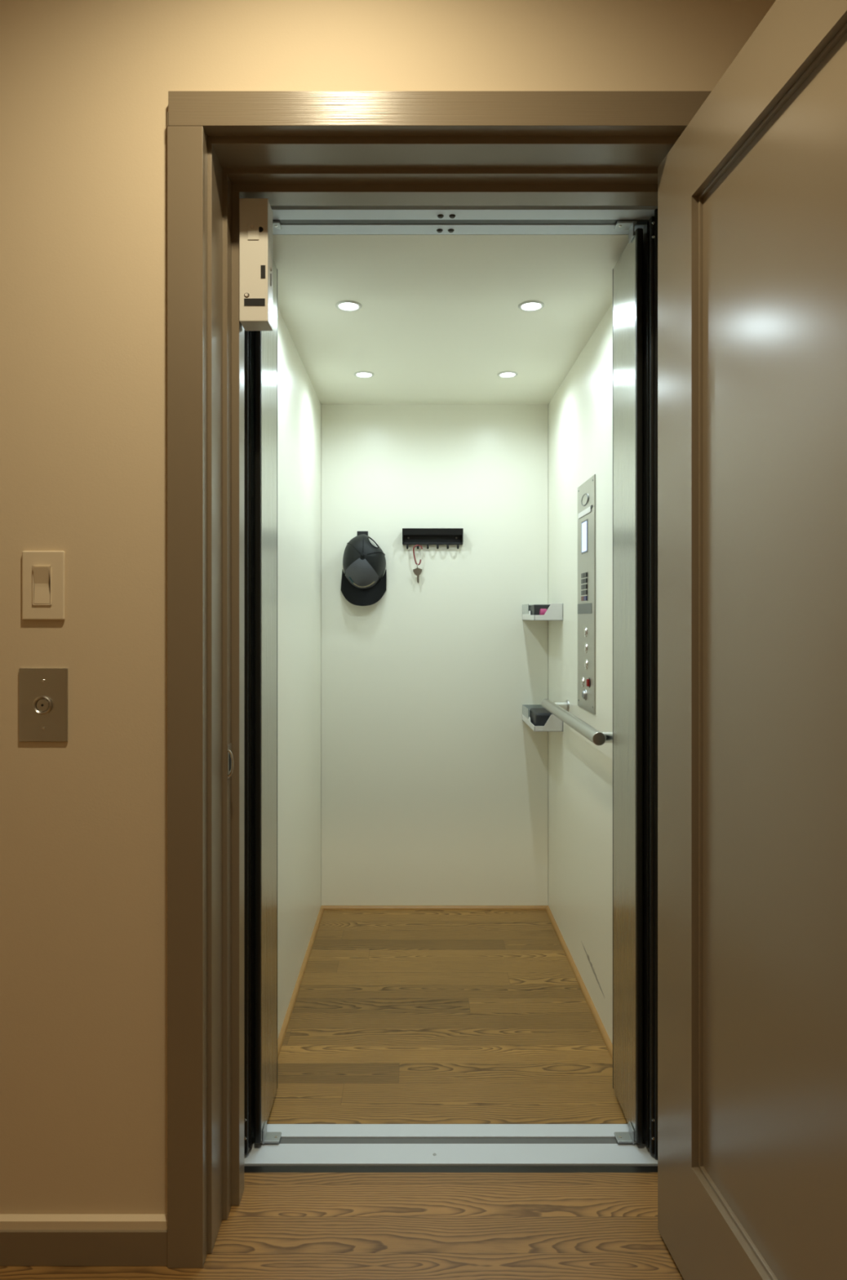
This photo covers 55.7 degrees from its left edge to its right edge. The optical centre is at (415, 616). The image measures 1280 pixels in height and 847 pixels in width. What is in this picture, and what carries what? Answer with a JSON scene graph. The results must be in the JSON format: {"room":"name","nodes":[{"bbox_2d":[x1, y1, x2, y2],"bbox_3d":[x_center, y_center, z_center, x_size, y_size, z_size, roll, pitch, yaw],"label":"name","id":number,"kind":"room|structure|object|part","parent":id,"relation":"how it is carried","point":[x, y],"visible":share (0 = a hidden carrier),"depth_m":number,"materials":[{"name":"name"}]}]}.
{"room":"home hallway","nodes":[
{"label":"home hallway","id":0,"kind":"room"},
{"bbox_2d":[277,306,321,1039],"bbox_3d":[-0.394,0.142,2.505,0.030,2.075,1.519,0,0,0],"label":"wall","id":1,"kind":"structure","parent":0,"point":[299,405],"depth_m":2.58,"materials":[{"name":"white paint"}]},
{"bbox_2d":[277,906,324,1058],"bbox_3d":[-0.372,1.173,2.542,0.013,0.013,1.357,0,0,0],"label":"trim","id":2,"kind":"structure","parent":1,"relation":"attached to","point":[284,1028],"depth_m":2.54,"materials":[{"name":"brown wood"}]},
{"bbox_2d":[0,1172,684,1279],"bbox_3d":[0.100,1.205,0.050,3.500,0.050,3.300,0,0,0],"label":"floor","id":3,"kind":"structure","parent":0,"point":[284,1225],"depth_m":1.54,"materials":[{"name":"brown wood"}]},
{"bbox_2d":[244,1165,657,1172],"bbox_3d":[0.077,1.196,1.714,0.905,0.027,0.026,0,0,0],"label":"threshold strip","id":4,"kind":"object","parent":3,"relation":"attached to","point":[247,1168],"visible":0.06,"depth_m":1.72,"materials":[{"name":"brown metal"}]},
{"bbox_2d":[0,0,776,1213],"bbox_3d":[0.100,-0.120,1.561,3.300,2.600,0.178,0,0,0],"label":"wall","id":5,"kind":"structure","parent":0,"point":[85,85],"depth_m":1.47,"materials":[{"name":"paint"}]},
{"bbox_2d":[18,667,67,742],"bbox_3d":[-0.681,0.163,1.468,0.089,0.135,0.009,0,0,0],"label":"elevator call button","id":6,"kind":"object","parent":5,"relation":"attached to","point":[42,691],"visible":1,"depth_m":1.47,"materials":[{"name":"silver metal"}]},
{"bbox_2d":[22,551,65,620],"bbox_3d":[-0.681,-0.057,1.466,0.078,0.127,0.012,0,0,0],"label":"light switch","id":7,"kind":"object","parent":5,"relation":"attached to","point":[43,572],"visible":1,"depth_m":1.47,"materials":[{"name":"beige plastic"}]},
{"bbox_3d":[-0.682,-0.057,1.465,0.035,0.073,0.002,0,0,0],"label":"rocker frame","id":8,"kind":"part","parent":7,"relation":"part of","materials":[{"name":"beige plastic"}]},
{"bbox_2d":[0,1230,167,1266],"bbox_3d":[-0.999,1.149,1.463,1.102,0.062,0.018,0,0,0],"label":"baseboard","id":9,"kind":"structure","parent":5,"relation":"attached to","point":[17,1247],"depth_m":1.46,"materials":[{"name":"brown paint"}]},
{"bbox_2d":[0,1213,167,1230],"bbox_3d":[-1.000,1.108,1.466,1.100,0.020,0.013,0,0,0],"label":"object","id":10,"kind":"structure","parent":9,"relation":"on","point":[7,1221],"depth_m":1.46,"materials":[{"name":"paint"}]},
{"bbox_2d":[227,742,233,778],"bbox_3d":[-0.361,0.285,1.578,0.013,0.066,0.032,0,0,0],"label":"strike plate","id":11,"kind":"object","parent":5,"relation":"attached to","point":[230,759],"visible":1,"depth_m":1.57,"materials":[{"name":"grey metal"}]},
{"bbox_2d":[239,198,272,330],"bbox_3d":[-0.319,-0.707,1.614,0.060,0.244,0.060,0,0,0],"label":"box","id":12,"kind":"object","parent":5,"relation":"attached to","point":[255,215],"visible":1,"depth_m":1.59,"materials":[{"name":"white metal"}]},
{"bbox_3d":[-0.320,-0.762,1.587,0.022,0.034,0.003,0,0,0],"label":"inspection plate","id":13,"kind":"part","parent":12,"relation":"part of","materials":[{"name":"white metal"}]},
{"bbox_2d":[167,91,711,1268],"bbox_3d":[0.071,0.115,1.554,1.038,2.131,0.208,0,0,0],"label":"door frame","id":14,"kind":"structure","parent":5,"relation":"attached to","point":[284,171],"depth_m":1.48,"materials":[{"name":"brown paint"}]},
{"bbox_2d":[657,0,846,1279],"bbox_3d":[0.500,0.157,1.099,0.095,2.027,0.865,0,0,-5],"label":"door","id":15,"kind":"structure","parent":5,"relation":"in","point":[753,192],"depth_m":1.20,"materials":[{"name":"brown paint"}]},
{"bbox_2d":[321,404,548,905],"bbox_3d":[0.080,0.142,3.249,0.915,2.075,0.030,0,0,0],"label":"wall","id":16,"kind":"structure","parent":0,"point":[435,780],"depth_m":3.23,"materials":[{"name":"white paint"}]},
{"bbox_2d":[357,531,368,535],"bbox_3d":[-0.212,-0.320,3.215,0.044,0.048,0.038,0,0,0],"label":"wall hook","id":17,"kind":"object","parent":16,"relation":"attached to","point":[358,532],"visible":0.27,"depth_m":3.23,"materials":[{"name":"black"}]},
{"bbox_2d":[341,533,386,605],"bbox_3d":[-0.207,-0.185,3.164,0.184,0.287,0.120,0,0,0],"label":"baseball cap","id":18,"kind":"object","parent":17,"relation":"hanging from","point":[364,563],"visible":1,"depth_m":3.15,"materials":[{"name":"black fabric"}]},
{"bbox_3d":[-0.210,-0.168,3.155,0.135,0.120,0.097,0,0,0],"label":"panel","id":19,"kind":"part","parent":18,"relation":"part of","materials":[{"name":"grey fabric"}]},
{"bbox_3d":[-0.203,-0.218,3.166,0.173,0.220,0.112,0,0,0],"label":"crown","id":20,"kind":"part","parent":18,"relation":"part of","materials":[{"name":"black fabric"}]},
{"bbox_2d":[402,528,463,549],"bbox_3d":[0.071,-0.312,3.212,0.243,0.084,0.043,0,0,0],"label":"key rack","id":21,"kind":"object","parent":16,"relation":"attached to","point":[447,536],"visible":1,"depth_m":3.22,"materials":[{"name":"black metal"}]},
{"bbox_2d":[413,544,422,565],"bbox_3d":[0.011,-0.245,3.213,0.040,0.084,0.006,0,0,0],"label":"carabiner","id":22,"kind":"object","parent":21,"relation":"hanging from","point":[415,546],"visible":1,"depth_m":3.21,"materials":[{"name":"red"}]},
{"bbox_2d":[413,563,422,582],"bbox_3d":[0.010,-0.172,3.213,0.037,0.080,0.013,0,0,0],"label":"key","id":23,"kind":"object","parent":22,"relation":"hanging from","point":[417,571],"visible":1,"depth_m":3.21,"materials":[{"name":"silver metal"}]},
{"bbox_3d":[0.071,-0.325,3.233,0.237,0.057,0.002,0,0,0],"label":"plate","id":24,"kind":"part","parent":21,"relation":"part of","materials":[{"name":"black metal"}]},
{"bbox_2d":[320,905,548,910],"bbox_3d":[0.080,1.173,3.228,0.917,0.013,0.013,0,0,0],"label":"trim","id":25,"kind":"structure","parent":16,"relation":"attached to","point":[325,907],"depth_m":3.23,"materials":[{"name":"brown wood"}]},
{"bbox_2d":[266,910,628,1124],"bbox_3d":[0.080,1.205,2.564,0.977,0.050,1.400,0,0,0],"label":"floor","id":26,"kind":"structure","parent":0,"point":[397,1016],"depth_m":2.29,"materials":[{"name":"brown wood"}]},
{"bbox_2d":[244,1124,657,1165],"bbox_3d":[0.080,1.195,1.796,0.915,0.031,0.136,0,0,0],"label":"sill","id":27,"kind":"structure","parent":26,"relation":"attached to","point":[300,1144],"depth_m":1.78,"materials":[{"name":"silver metal"}]},
{"bbox_2d":[272,234,628,404],"bbox_3d":[0.080,-0.880,2.547,0.917,0.050,1.374,0,0,0],"label":"ceiling","id":28,"kind":"structure","parent":0,"point":[438,319],"depth_m":2.22,"materials":[{"name":"white paint"}]},
{"bbox_2d":[335,300,361,311],"bbox_3d":[-0.183,-0.854,2.205,0.072,0.005,0.072,0,0,0],"label":"recessed light","id":29,"kind":"object","parent":28,"relation":"in","point":[344,305],"visible":1,"depth_m":2.20,"materials":[{"name":"white"}]},
{"bbox_2d":[354,371,374,377],"bbox_3d":[-0.180,-0.854,2.830,0.072,0.005,0.072,0,0,0],"label":"recessed light","id":30,"kind":"object","parent":28,"relation":"in","point":[358,374],"visible":1,"depth_m":2.83,"materials":[{"name":"white glass"}]},
{"bbox_2d":[271,205,657,234],"bbox_3d":[0.080,-0.898,1.802,0.915,0.034,0.114,0,0,0],"label":"track","id":31,"kind":"object","parent":28,"relation":"attached to","point":[293,220],"visible":0.74,"depth_m":1.79,"materials":[{"name":"silver metal"}]},
{"bbox_2d":[244,220,281,1154],"bbox_3d":[-0.343,0.147,1.861,0.080,2.060,0.250,0,0,0],"label":"door jamb","id":32,"kind":"object","parent":31,"relation":"hanging from","point":[260,346],"visible":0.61,"depth_m":1.78,"materials":[{"name":"silver metal"}]},
{"bbox_2d":[613,208,657,1159],"bbox_3d":[0.492,0.147,1.861,0.080,2.060,0.250,0,0,0],"label":"door jamb","id":33,"kind":"object","parent":31,"relation":"hanging from","point":[635,273],"visible":0.99,"depth_m":1.78,"materials":[{"name":"silver metal"}]},
{"bbox_3d":[0.526,0.146,1.742,0.011,2.060,0.011,0,0,0],"label":"hinge post","id":34,"kind":"part","parent":33,"relation":"part of","materials":[{"name":"black metal"}]},
{"bbox_2d":[497,371,518,377],"bbox_3d":[0.327,-0.854,2.830,0.072,0.005,0.072,0,0,0],"label":"recessed light","id":35,"kind":"object","parent":28,"relation":"in","point":[504,374],"visible":1,"depth_m":2.83,"materials":[{"name":"white"}]},
{"bbox_2d":[518,300,544,311],"bbox_3d":[0.320,-0.854,2.205,0.072,0.005,0.072,0,0,0],"label":"recessed light","id":36,"kind":"object","parent":28,"relation":"in","point":[530,305],"visible":1,"depth_m":2.20,"materials":[{"name":"white glass"}]},
{"bbox_2d":[548,302,613,1044],"bbox_3d":[0.553,0.142,2.505,0.030,2.075,1.519,0,0,0],"label":"wall","id":37,"kind":"structure","parent":0,"point":[580,411],"depth_m":2.59,"materials":[{"name":"white paint"}]},
{"bbox_2d":[522,704,563,731],"bbox_3d":[0.485,0.388,3.072,0.105,0.062,0.324,0,0,0],"label":"bin","id":38,"kind":"object","parent":37,"relation":"attached to","point":[553,723],"visible":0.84,"depth_m":2.91,"materials":[{"name":"white plastic"}]},
{"bbox_2d":[529,707,552,725],"bbox_3d":[0.483,0.385,3.035,0.078,0.060,0.170,0,0,0],"label":"glasses case","id":39,"kind":"object","parent":38,"relation":"in","point":[539,716],"visible":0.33,"depth_m":2.96,"materials":[{"name":"grey"}]},
{"bbox_2d":[522,603,563,620],"bbox_3d":[0.485,-0.016,3.072,0.105,0.062,0.324,0,0,0],"label":"bin","id":40,"kind":"object","parent":37,"relation":"attached to","point":[555,611],"visible":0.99,"depth_m":2.91,"materials":[{"name":"white plastic"}]},
{"bbox_2d":[528,604,550,614],"bbox_3d":[0.476,-0.016,3.042,0.072,0.056,0.155,0,0,0],"label":"case","id":41,"kind":"object","parent":40,"relation":"in","point":[535,609],"visible":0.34,"depth_m":2.96,"materials":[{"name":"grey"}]},
{"bbox_2d":[539,608,546,614],"bbox_3d":[0.471,-0.008,2.938,0.024,0.040,0.040,0,0,0],"label":"roll","id":42,"kind":"object","parent":40,"relation":"in","point":[542,611],"visible":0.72,"depth_m":2.92,"materials":[{"name":"pink plastic"}]},
{"bbox_2d":[542,698,613,745],"bbox_3d":[0.497,0.315,2.473,0.082,0.043,0.834,0,0,0],"label":"handrail","id":43,"kind":"object","parent":37,"relation":"attached to","point":[560,709],"visible":0.8,"depth_m":2.29,"materials":[{"name":"grey metal"}]},
{"bbox_2d":[546,906,613,1060],"bbox_3d":[0.531,1.173,2.542,0.013,0.013,1.357,0,0,0],"label":"trim","id":44,"kind":"structure","parent":37,"relation":"attached to","point":[602,1030],"depth_m":2.53,"materials":[{"name":"brown wood"}]},
{"bbox_2d":[577,474,595,715],"bbox_3d":[0.531,-0.065,2.509,0.015,0.716,0.249,0,0,0],"label":"control panel","id":45,"kind":"object","parent":37,"relation":"attached to","point":[587,491],"visible":1,"depth_m":2.49,"materials":[{"name":"silver metal"}]},
{"bbox_2d":[582,688,586,700],"bbox_3d":[0.529,0.245,2.508,0.010,0.036,0.036,0,0,0],"label":"switch","id":46,"kind":"object","parent":45,"relation":"attached to","point":[584,692],"depth_m":2.50,"materials":[{"name":"silver metal"}]},
{"bbox_3d":[0.533,-0.024,2.524,0.001,0.032,0.208,0,0,0],"label":"engraved plate","id":47,"kind":"part","parent":45,"relation":"part of","materials":[{"name":"silver metal"}]},
{"bbox_2d":[578,506,591,519],"bbox_3d":[0.532,-0.325,2.515,0.004,0.018,0.180,0,0,0],"label":"emergency light","id":48,"kind":"object","parent":45,"relation":"attached to","point":[584,513],"depth_m":2.51,"materials":[{"name":"white plastic"}]},
{"bbox_2d":[586,677,591,688],"bbox_3d":[0.529,0.203,2.452,0.009,0.032,0.032,0,0,0],"label":"button","id":49,"kind":"object","parent":45,"relation":"attached to","point":[588,681],"depth_m":2.45,"materials":[{"name":"red plastic"}]}
]}

